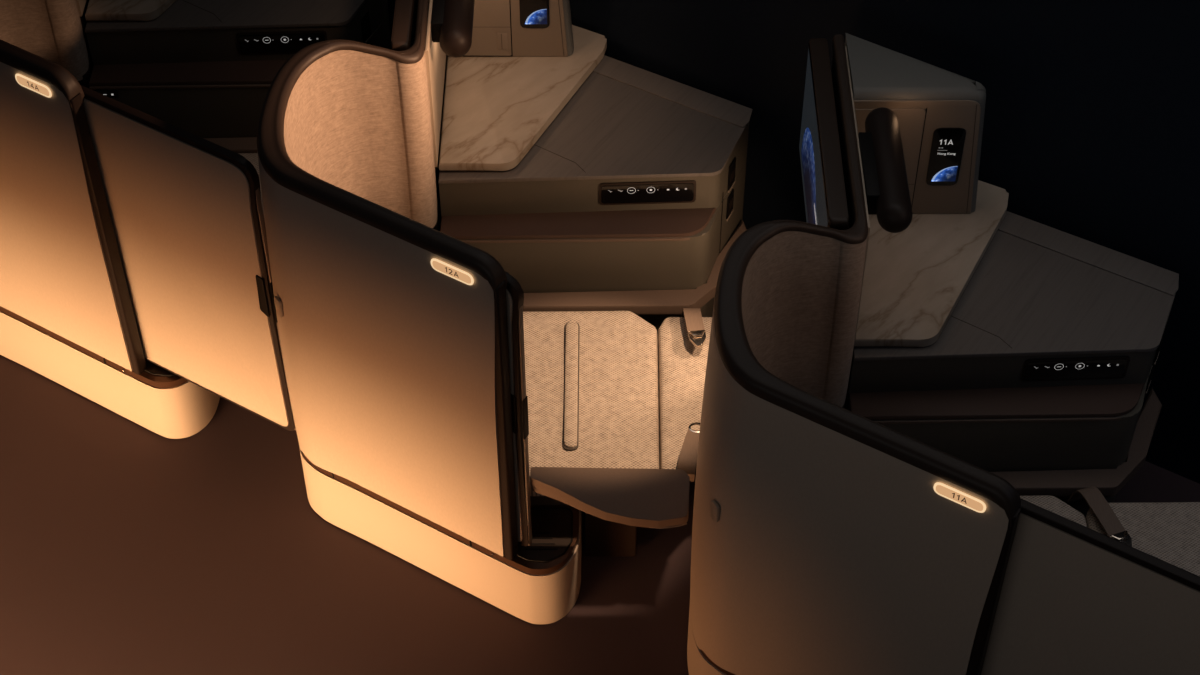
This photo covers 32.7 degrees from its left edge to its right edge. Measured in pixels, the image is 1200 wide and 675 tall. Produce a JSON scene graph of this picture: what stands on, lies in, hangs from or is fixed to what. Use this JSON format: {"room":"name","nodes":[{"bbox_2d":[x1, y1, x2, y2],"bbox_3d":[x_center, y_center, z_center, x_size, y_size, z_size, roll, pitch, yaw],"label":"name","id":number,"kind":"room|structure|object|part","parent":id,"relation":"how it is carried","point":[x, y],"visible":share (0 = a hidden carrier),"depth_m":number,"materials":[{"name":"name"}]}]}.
{"room":"aircraft cabin","nodes":[
{"label":"aircraft cabin","id":0,"kind":"room"},
{"bbox_2d":[0,355,1199,674],"bbox_3d":[-0.434,1.888,3.801,11.464,0.001,9.997,0,47,0],"label":"floor","id":1,"kind":"structure","parent":0,"point":[127,548],"depth_m":5.01,"materials":[{"name":"brown carpet"}]},
{"bbox_2d":[0,0,219,438],"bbox_3d":[-1.447,-0.614,5.323,0.645,1.176,1.458,-13,48,-12],"label":"shell","id":2,"kind":"object","parent":1,"relation":"on","point":[67,317],"visible":0.89,"depth_m":5.08,"materials":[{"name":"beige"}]},
{"bbox_3d":[-1.259,-0.559,4.541,0.095,0.024,0.001,24,51,21],"label":"plate","id":3,"kind":"part","parent":2,"relation":"part of","materials":[{"name":"beige"}]},
{"bbox_3d":[-1.258,-0.559,4.542,0.090,0.033,0.056,0,47,0],"label":"number plate","id":4,"kind":"part","parent":2,"relation":"part of","materials":[{"name":"beige"}]},
{"bbox_3d":[-1.503,-0.432,5.037,0.283,0.958,0.837,-23,51,-20],"label":"panel","id":5,"kind":"part","parent":2,"relation":"part of","materials":[{"name":"plastic"}]},
{"bbox_3d":[-1.165,-0.227,4.851,0.022,0.906,0.033,24,51,21],"label":"post","id":6,"kind":"part","parent":2,"relation":"part of","materials":[{"name":"brown metal"}]},
{"bbox_2d":[144,360,174,375],"bbox_3d":[-1.109,0.039,5.221,0.173,0.004,0.162,0,47,0],"label":"tray","id":7,"kind":"object","parent":2,"relation":"on","point":[150,369],"depth_m":5.18,"materials":[{"name":"black plastic"}]},
{"bbox_2d":[81,85,295,430],"bbox_3d":[-0.955,-0.161,4.796,0.492,0.885,0.030,24,51,21],"label":"sliding door","id":8,"kind":"structure","parent":2,"relation":"attached to","point":[185,208],"depth_m":4.74,"materials":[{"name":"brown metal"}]},
{"bbox_3d":[-0.774,-0.095,4.686,0.024,0.129,0.004,24,51,21],"label":"handle","id":9,"kind":"part","parent":8,"relation":"part of","materials":[{"name":"black"}]},
{"bbox_2d":[85,0,390,152],"bbox_3d":[-0.962,-0.778,5.798,0.778,0.692,0.810,0,47,0],"label":"console","id":10,"kind":"object","parent":1,"relation":"on","point":[206,69],"visible":0.41,"depth_m":5.43,"materials":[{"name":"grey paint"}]},
{"bbox_2d":[85,0,175,20],"bbox_3d":[-1.145,-1.097,5.608,0.408,0.030,0.712,0,47,0],"label":"shelf","id":11,"kind":"object","parent":10,"relation":"on","point":[98,10],"visible":1,"depth_m":5.37,"materials":[{"name":"grey stone"}]},
{"bbox_3d":[-0.935,-0.539,5.561,0.829,0.036,0.248,-15,49,-13],"label":"sill","id":12,"kind":"part","parent":10,"relation":"part of","materials":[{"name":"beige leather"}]},
{"bbox_3d":[-0.842,-0.782,5.422,0.238,0.072,0.004,-2,47,-2],"label":"control panel","id":13,"kind":"part","parent":10,"relation":"part of","materials":[{"name":"black plastic"}]},
{"bbox_3d":[-0.842,-0.780,5.420,0.227,0.060,0.002,-2,47,-2],"label":"glass","id":14,"kind":"part","parent":10,"relation":"part of","materials":[{"name":"black glass"}]},
{"bbox_2d":[238,153,264,219],"bbox_3d":[-1.016,-0.212,5.263,1.075,0.719,0.727,0,47,0],"label":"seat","id":15,"kind":"object","parent":1,"relation":"on","point":[252,157],"visible":0.02,"depth_m":5.43,"materials":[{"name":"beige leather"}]},
{"bbox_2d":[257,0,581,623],"bbox_3d":[-0.488,-0.188,4.925,0.645,1.176,1.458,-13,48,-12],"label":"shell","id":16,"kind":"object","parent":1,"relation":"on","point":[393,326],"visible":0.99,"depth_m":4.62,"materials":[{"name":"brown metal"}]},
{"bbox_3d":[-0.544,-0.006,4.639,0.283,0.958,0.837,-23,51,-20],"label":"panel","id":17,"kind":"part","parent":16,"relation":"part of","materials":[{"name":"plastic"}]},
{"bbox_2d":[391,0,417,50],"bbox_3d":[-0.453,-0.776,5.005,0.056,0.343,0.618,0,47,0],"label":"monitor","id":18,"kind":"object","parent":16,"relation":"attached to","point":[405,12],"visible":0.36,"depth_m":4.73,"materials":[{"name":"black plastic"}]},
{"bbox_3d":[-0.300,-0.132,4.143,0.095,0.024,0.001,24,51,21],"label":"plate","id":19,"kind":"part","parent":16,"relation":"part of","materials":[{"name":"beige plastic"}]},
{"bbox_3d":[-0.300,-0.133,4.144,0.090,0.033,0.056,0,47,0],"label":"number plate","id":20,"kind":"part","parent":16,"relation":"part of","materials":[{"name":"beige plastic"}]},
{"bbox_2d":[431,0,474,57],"bbox_3d":[-0.344,-0.792,4.831,0.096,0.075,0.367,0,47,0],"label":"wall fixture","id":21,"kind":"object","parent":16,"relation":"attached to","point":[451,20],"visible":1,"depth_m":4.74,"materials":[{"name":"brown leather"}]},
{"bbox_3d":[-0.207,0.199,4.454,0.022,0.906,0.033,24,51,21],"label":"post","id":22,"kind":"part","parent":16,"relation":"part of","materials":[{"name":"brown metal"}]},
{"bbox_2d":[505,271,532,545],"bbox_3d":[-0.373,0.098,4.554,0.492,0.885,0.030,24,51,21],"label":"sliding door","id":23,"kind":"structure","parent":16,"relation":"attached to","point":[514,292],"depth_m":4.43,"materials":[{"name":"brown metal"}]},
{"bbox_3d":[-0.192,0.164,4.444,0.024,0.129,0.004,24,51,21],"label":"handle","id":24,"kind":"part","parent":23,"relation":"part of","materials":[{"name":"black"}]},
{"bbox_3d":[-0.383,0.101,4.551,0.477,0.857,0.004,24,51,21],"label":"door panel","id":25,"kind":"part","parent":23,"relation":"part of","materials":[{"name":"black plastic"}]},
{"bbox_2d":[517,507,572,561],"bbox_3d":[-0.150,0.465,4.823,0.173,0.004,0.162,0,47,0],"label":"tray","id":26,"kind":"object","parent":16,"relation":"on","point":[552,527],"depth_m":4.82,"materials":[{"name":"black plastic"}]},
{"bbox_2d":[438,55,751,334],"bbox_3d":[-0.003,-0.351,5.400,0.778,0.692,0.810,0,47,0],"label":"console","id":27,"kind":"object","parent":1,"relation":"on","point":[631,198],"visible":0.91,"depth_m":5.06,"materials":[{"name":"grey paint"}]},
{"bbox_2d":[439,25,606,170],"bbox_3d":[-0.187,-0.671,5.210,0.408,0.030,0.712,0,47,0],"label":"side table","id":28,"kind":"object","parent":27,"relation":"on","point":[496,108],"visible":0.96,"depth_m":5.12,"materials":[{"name":"beige stone"}]},
{"bbox_2d":[447,0,573,55],"bbox_3d":[-0.230,-0.927,5.175,0.327,0.369,0.236,0,47,0],"label":"storage cabinet","id":29,"kind":"object","parent":28,"relation":"on","point":[500,27],"visible":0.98,"depth_m":5.16,"materials":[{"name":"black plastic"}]},
{"bbox_3d":[-0.308,-0.830,5.109,0.164,0.321,0.003,0,47,0],"label":"cabinet door","id":30,"kind":"part","parent":29,"relation":"part of","materials":[{"name":"beige plastic"}]},
{"bbox_2d":[525,9,546,23],"bbox_3d":[-0.162,-0.805,5.133,0.057,0.048,0.001,0,47,0],"label":"picture","id":31,"kind":"object","parent":29,"relation":"attached to","point":[539,17],"depth_m":5.14},
{"bbox_3d":[0.024,-0.112,5.164,0.829,0.036,0.248,-15,49,-13],"label":"sill","id":32,"kind":"part","parent":27,"relation":"part of","materials":[{"name":"beige plastic"}]},
{"bbox_3d":[0.117,-0.356,5.024,0.238,0.072,0.004,-2,47,-2],"label":"control panel","id":33,"kind":"part","parent":27,"relation":"part of","materials":[{"name":"black plastic"}]},
{"bbox_3d":[0.117,-0.354,5.023,0.227,0.060,0.002,-2,47,-2],"label":"glass","id":34,"kind":"part","parent":27,"relation":"part of","materials":[{"name":"black glass"}]},
{"bbox_2d":[726,189,733,221],"bbox_3d":[0.330,-0.335,5.180,0.021,0.079,0.041,0,47,0],"label":"socket","id":35,"kind":"object","parent":27,"relation":"attached to","point":[729,195],"depth_m":5.17,"materials":[{"name":"black plastic"}]},
{"bbox_2d":[728,158,735,192],"bbox_3d":[0.330,-0.406,5.104,0.021,0.086,0.041,0,47,0],"label":"socket","id":36,"kind":"object","parent":27,"relation":"attached to","point":[732,161],"depth_m":5.10,"materials":[{"name":"black plastic"}]},
{"bbox_2d":[523,308,711,555],"bbox_3d":[-0.058,0.214,4.866,1.075,0.719,0.727,0,47,0],"label":"seat","id":37,"kind":"object","parent":1,"relation":"on","point":[612,399],"visible":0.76,"depth_m":4.84,"materials":[{"name":"beige fabric"}]},
{"bbox_2d":[523,311,659,495],"bbox_3d":[-0.094,0.145,4.902,0.472,0.078,0.538,0,47,0],"label":"cushion","id":38,"kind":"object","parent":37,"relation":"on","point":[593,377],"depth_m":4.87,"materials":[{"name":"beige fabric"}]},
{"bbox_3d":[0.022,0.360,4.606,0.361,0.028,0.155,0,47,0],"label":"armrest","id":39,"kind":"part","parent":37,"relation":"part of","materials":[{"name":"beige leather"}]},
{"bbox_3d":[0.152,0.421,4.566,0.086,0.004,0.010,-5,47,-5],"label":"armrest trim","id":40,"kind":"part","parent":37,"relation":"part of","materials":[{"name":"beige metal"}]},
{"bbox_2d":[658,317,711,468],"bbox_3d":[0.310,0.152,4.899,0.340,0.072,0.520,0,47,0],"label":"cushion","id":41,"kind":"object","parent":37,"relation":"on","point":[682,365],"depth_m":4.89,"materials":[{"name":"beige fabric"}]},
{"bbox_2d":[687,34,1020,674],"bbox_3d":[0.470,0.238,4.528,0.645,1.176,1.458,-13,48,-12],"label":"shell","id":42,"kind":"object","parent":1,"relation":"on","point":[828,538],"visible":1,"depth_m":4.10,"materials":[{"name":"black plastic"}]},
{"bbox_2d":[799,38,848,229],"bbox_3d":[0.505,-0.349,4.608,0.056,0.343,0.618,0,47,0],"label":"monitor","id":43,"kind":"object","parent":42,"relation":"attached to","point":[823,184],"visible":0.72,"depth_m":4.54,"materials":[{"name":"black plastic"}]},
{"bbox_2d":[799,49,827,226],"bbox_3d":[0.479,-0.349,4.608,0.001,0.303,0.578,0,47,0],"label":"picture","id":44,"kind":"object","parent":43,"relation":"attached to","point":[813,139],"depth_m":4.58,"materials":[{"name":"black"}]},
{"bbox_3d":[0.414,0.420,4.242,0.283,0.958,0.837,-23,51,-20],"label":"panel","id":45,"kind":"part","parent":42,"relation":"part of","materials":[{"name":"grey plastic"}]},
{"bbox_2d":[858,107,911,232],"bbox_3d":[0.614,-0.366,4.434,0.096,0.075,0.367,0,47,0],"label":"wall fixture","id":46,"kind":"object","parent":42,"relation":"attached to","point":[881,149],"visible":0.98,"depth_m":4.38,"materials":[{"name":"black leather"}]},
{"bbox_3d":[0.659,0.293,3.747,0.090,0.033,0.056,0,47,0],"label":"number plate","id":47,"kind":"part","parent":42,"relation":"part of","materials":[{"name":"beige plastic"}]},
{"bbox_3d":[0.658,0.294,3.746,0.095,0.024,0.001,24,51,21],"label":"plate","id":48,"kind":"part","parent":42,"relation":"part of","materials":[{"name":"beige plastic"}]},
{"bbox_3d":[0.752,0.625,4.056,0.022,0.906,0.033,24,51,21],"label":"post","id":49,"kind":"part","parent":42,"relation":"part of","materials":[{"name":"brown metal"}]},
{"bbox_2d":[981,499,1199,674],"bbox_3d":[0.963,0.692,4.001,0.492,0.885,0.030,24,51,21],"label":"sliding door","id":50,"kind":"structure","parent":42,"relation":"attached to","point":[1075,598],"depth_m":3.81,"materials":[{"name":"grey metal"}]},
{"bbox_3d":[0.964,0.690,4.003,0.492,0.885,0.020,24,51,21],"label":"door frame","id":51,"kind":"part","parent":50,"relation":"part of","materials":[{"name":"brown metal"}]},
{"bbox_2d":[844,211,1178,516],"bbox_3d":[0.956,0.075,5.003,0.778,0.692,0.810,0,47,0],"label":"console","id":52,"kind":"object","parent":1,"relation":"on","point":[1038,377],"visible":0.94,"depth_m":4.66,"materials":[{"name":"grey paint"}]},
{"bbox_2d":[854,180,1008,346],"bbox_3d":[0.772,-0.245,4.812,0.408,0.030,0.712,0,47,0],"label":"side table","id":53,"kind":"object","parent":52,"relation":"on","point":[915,277],"visible":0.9,"depth_m":4.71,"materials":[{"name":"grey stone"}]},
{"bbox_2d":[845,33,985,213],"bbox_3d":[0.729,-0.500,4.777,0.327,0.369,0.236,0,47,0],"label":"storage cabinet","id":54,"kind":"object","parent":53,"relation":"on","point":[940,112],"visible":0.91,"depth_m":4.64,"materials":[{"name":"black plastic"}]},
{"bbox_3d":[0.651,-0.404,4.712,0.164,0.321,0.003,0,47,0],"label":"cabinet door","id":55,"kind":"part","parent":54,"relation":"part of","materials":[{"name":"brown plastic"}]},
{"bbox_2d":[931,166,957,180],"bbox_3d":[0.797,-0.379,4.736,0.057,0.048,0.001,0,47,0],"label":"picture","id":56,"kind":"object","parent":54,"relation":"attached to","point":[949,174],"depth_m":4.74},
{"bbox_3d":[1.076,0.071,4.627,0.238,0.072,0.004,-2,47,-2],"label":"control panel","id":57,"kind":"part","parent":52,"relation":"part of","materials":[{"name":"black plastic"}]},
{"bbox_3d":[1.076,0.072,4.625,0.227,0.060,0.002,-2,47,-2],"label":"glass","id":58,"kind":"part","parent":52,"relation":"part of","materials":[{"name":"black glass"}]},
{"bbox_3d":[0.982,0.314,4.766,0.829,0.036,0.248,-15,49,-13],"label":"sill","id":59,"kind":"part","parent":52,"relation":"part of","materials":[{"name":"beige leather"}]},
{"bbox_2d":[1145,365,1154,393],"bbox_3d":[1.289,0.091,4.782,0.021,0.079,0.041,0,47,0],"label":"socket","id":60,"kind":"object","parent":52,"relation":"attached to","point":[1151,372],"depth_m":4.76,"materials":[{"name":"black plastic"}]},
{"bbox_2d":[1020,486,1199,575],"bbox_3d":[0.901,0.635,4.473,1.075,0.719,0.740,0,47,0],"label":"seat","id":61,"kind":"object","parent":1,"relation":"on","point":[1169,532],"visible":0.13,"depth_m":4.60,"materials":[{"name":"grey fabric"}]},
{"bbox_2d":[1020,495,1086,526],"bbox_3d":[0.865,0.572,4.505,0.472,0.078,0.538,0,47,0],"label":"cushion","id":62,"kind":"object","parent":61,"relation":"on","point":[1053,504],"depth_m":4.64,"materials":[{"name":"grey fabric"}]},
{"bbox_2d":[1085,502,1199,575],"bbox_3d":[1.268,0.579,4.502,0.340,0.072,0.520,0,47,0],"label":"cushion","id":63,"kind":"object","parent":61,"relation":"on","point":[1169,532],"depth_m":4.60,"materials":[{"name":"grey fabric"}]},
{"bbox_2d":[387,0,1199,483],"bbox_3d":[1.034,-0.644,4.625,10.000,2.250,0.230,24,51,21],"label":"wall","id":64,"kind":"structure","parent":0,"point":[1091,126],"depth_m":4.81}
]}

